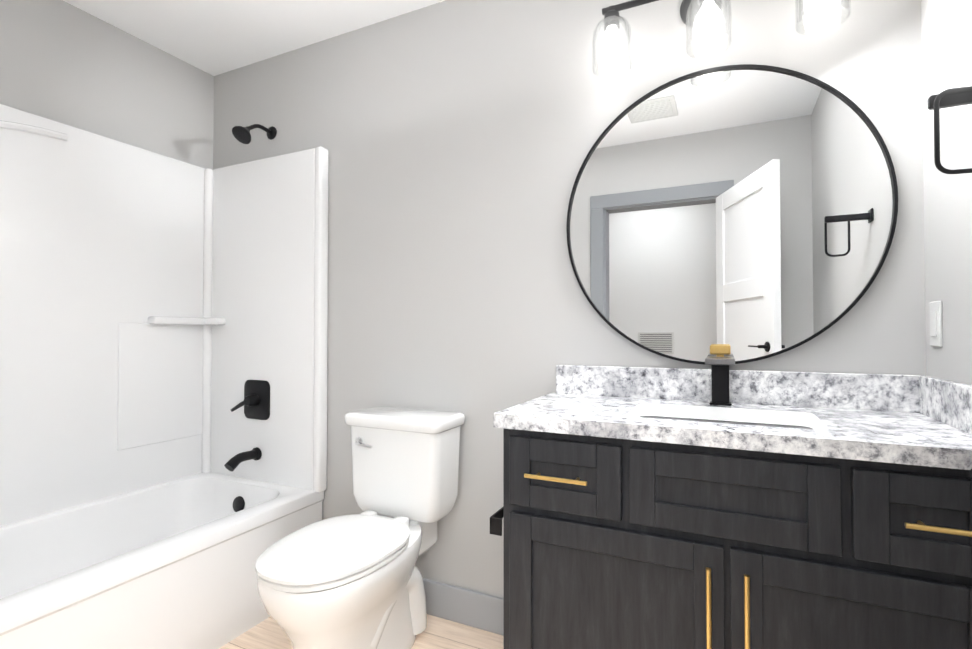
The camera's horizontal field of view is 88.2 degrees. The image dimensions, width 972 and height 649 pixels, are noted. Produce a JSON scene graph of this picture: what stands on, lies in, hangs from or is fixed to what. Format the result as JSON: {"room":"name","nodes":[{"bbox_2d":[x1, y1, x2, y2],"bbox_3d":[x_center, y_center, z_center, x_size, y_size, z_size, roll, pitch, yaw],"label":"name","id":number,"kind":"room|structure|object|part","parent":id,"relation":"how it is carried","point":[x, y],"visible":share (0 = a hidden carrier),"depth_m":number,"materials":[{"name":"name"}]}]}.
{"room":"bathroom","nodes":[
{"label":"bathroom","id":0,"kind":"room"},
{"bbox_2d":[0,0,211,168],"bbox_3d":[-1.892,-0.079,1.766,0.120,2.470,1.860,0,-1,25],"label":"wall","id":1,"kind":"structure","parent":0,"point":[60,62],"depth_m":2.15,"materials":[{"name":"grey paint"}]},
{"bbox_2d":[63,0,444,75],"bbox_3d":[-0.807,-1.374,0.551,3.140,0.080,3.460,0,-1,25],"label":"ceiling","id":2,"kind":"structure","parent":0,"point":[214,37],"depth_m":2.17,"materials":[{"name":"white paint"}]},
{"bbox_2d":[219,614,503,648],"bbox_3d":[-0.807,1.176,0.510,3.140,0.080,3.460,0,-1,25],"label":"floor","id":3,"kind":"structure","parent":0,"point":[436,633],"depth_m":1.85,"materials":[{"name":"brown wood"}]},
{"bbox_2d":[0,104,327,648],"bbox_3d":[-1.417,0.091,1.694,0.792,2.127,1.631,0,-1,25],"label":"tub","id":4,"kind":"object","parent":3,"relation":"on","point":[163,392],"visible":1,"depth_m":2.13,"materials":[{"name":"white plastic"}]},
{"bbox_2d":[0,472,323,648],"bbox_3d":[-1.399,0.940,1.733,0.779,0.430,1.520,0,-1,25],"label":"basin","id":5,"kind":"object","parent":4,"relation":"in","point":[170,562],"depth_m":1.81,"materials":[{"name":"white plastic"}]},
{"bbox_2d":[255,406,464,648],"bbox_3d":[-0.421,0.745,1.691,0.428,0.820,0.737,0,-1,25],"label":"toilet","id":6,"kind":"object","parent":3,"relation":"on","point":[353,581],"visible":1,"depth_m":1.67,"materials":[{"name":"white ceramic"}]},
{"bbox_3d":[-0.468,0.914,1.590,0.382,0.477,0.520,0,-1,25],"label":"seat","id":7,"kind":"part","parent":6,"relation":"part of","materials":[{"name":"white plastic"}]},
{"bbox_3d":[-0.458,0.442,1.874,0.092,0.032,0.030,0,-1,25],"label":"lever","id":8,"kind":"part","parent":6,"relation":"part of","materials":[{"name":"silver metal"}]},
{"bbox_3d":[-0.312,0.525,1.924,0.428,0.373,0.228,0,-1,25],"label":"tank","id":9,"kind":"part","parent":6,"relation":"part of","materials":[{"name":"white ceramic"}]},
{"bbox_2d":[490,345,971,648],"bbox_3d":[0.584,0.604,1.337,1.082,1.090,0.544,0,-1,25],"label":"bathroom vanity","id":10,"kind":"object","parent":3,"relation":"on","point":[719,504],"visible":1,"depth_m":1.14,"materials":[{"name":"grey wood"}]},
{"bbox_2d":[493,365,971,469],"bbox_3d":[0.604,0.205,1.345,1.048,0.137,0.522,0,-1,25],"label":"countertop","id":11,"kind":"structure","parent":10,"relation":"on","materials":[{"name":"white stone"}]},
{"bbox_2d":[705,345,734,405],"bbox_3d":[0.682,0.150,1.460,0.076,0.178,0.161,0,-1,25],"label":"faucet","id":12,"kind":"object","parent":11,"relation":"on","point":[720,363],"depth_m":1.49,"materials":[{"name":"black metal"}]},
{"bbox_2d":[626,403,829,429],"bbox_3d":[0.618,0.313,1.322,0.450,0.151,0.280,0,-1,25],"label":"sink","id":13,"kind":"object","parent":11,"relation":"in","point":[788,419],"depth_m":1.42,"materials":[{"name":"white ceramic"}]},
{"bbox_2d":[212,0,919,597],"bbox_3d":[-0.091,-0.075,2.039,3.140,2.470,0.120,0,-1,25],"label":"wall","id":14,"kind":"structure","parent":0,"point":[456,138],"depth_m":1.93,"materials":[{"name":"grey paint"}]},
{"bbox_2d":[423,578,503,635],"bbox_3d":[-0.230,1.093,2.011,1.035,0.133,0.015,0,-1,25],"label":"baseboard","id":15,"kind":"structure","parent":14,"relation":"attached to","point":[476,609],"depth_m":1.92,"materials":[{"name":"grey paint"}]},
{"bbox_2d":[592,0,658,77],"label":"sconce","id":16,"kind":"object","parent":14,"relation":"attached to","point":[612,45],"depth_m":1.60,"materials":[{"name":"white glass"}]},
{"bbox_2d":[680,0,731,57],"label":"sconce","id":17,"kind":"object","parent":14,"relation":"attached to","point":[704,20],"depth_m":1.48,"materials":[{"name":"white glass"}]},
{"bbox_2d":[566,64,897,364],"bbox_3d":[0.711,-0.340,1.581,0.934,0.934,0.022,0,-1,25],"label":"mirror","id":18,"kind":"object","parent":14,"relation":"attached to","point":[747,212],"visible":0.94,"depth_m":1.55,"materials":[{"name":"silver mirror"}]},
{"bbox_2d":[795,0,850,34],"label":"sconce","id":19,"kind":"object","parent":14,"relation":"attached to","point":[815,10],"depth_m":1.36,"materials":[{"name":"white glass"}]},
{"bbox_2d":[916,0,971,384],"bbox_3d":[0.835,-0.100,0.470,0.120,2.470,1.860,0,-1,25],"label":"wall","id":20,"kind":"structure","parent":0,"point":[943,27],"depth_m":1.23,"materials":[{"name":"grey paint"}]},
{"bbox_2d":[930,301,941,345],"bbox_3d":[1.152,-0.002,1.286,0.008,0.115,0.070,0,-1,25],"label":"light switch","id":21,"kind":"object","parent":20,"relation":"attached to","point":[935,323],"visible":1,"depth_m":1.27,"materials":[{"name":"white plastic"}]},
{"bbox_2d":[927,86,971,173],"bbox_3d":[0.890,-0.355,0.901,0.146,0.166,0.048,0,-1,25],"label":"towel ring","id":22,"kind":"object","parent":20,"relation":"attached to","point":[952,97],"visible":1,"depth_m":0.91,"materials":[{"name":"black metal"}]}
]}

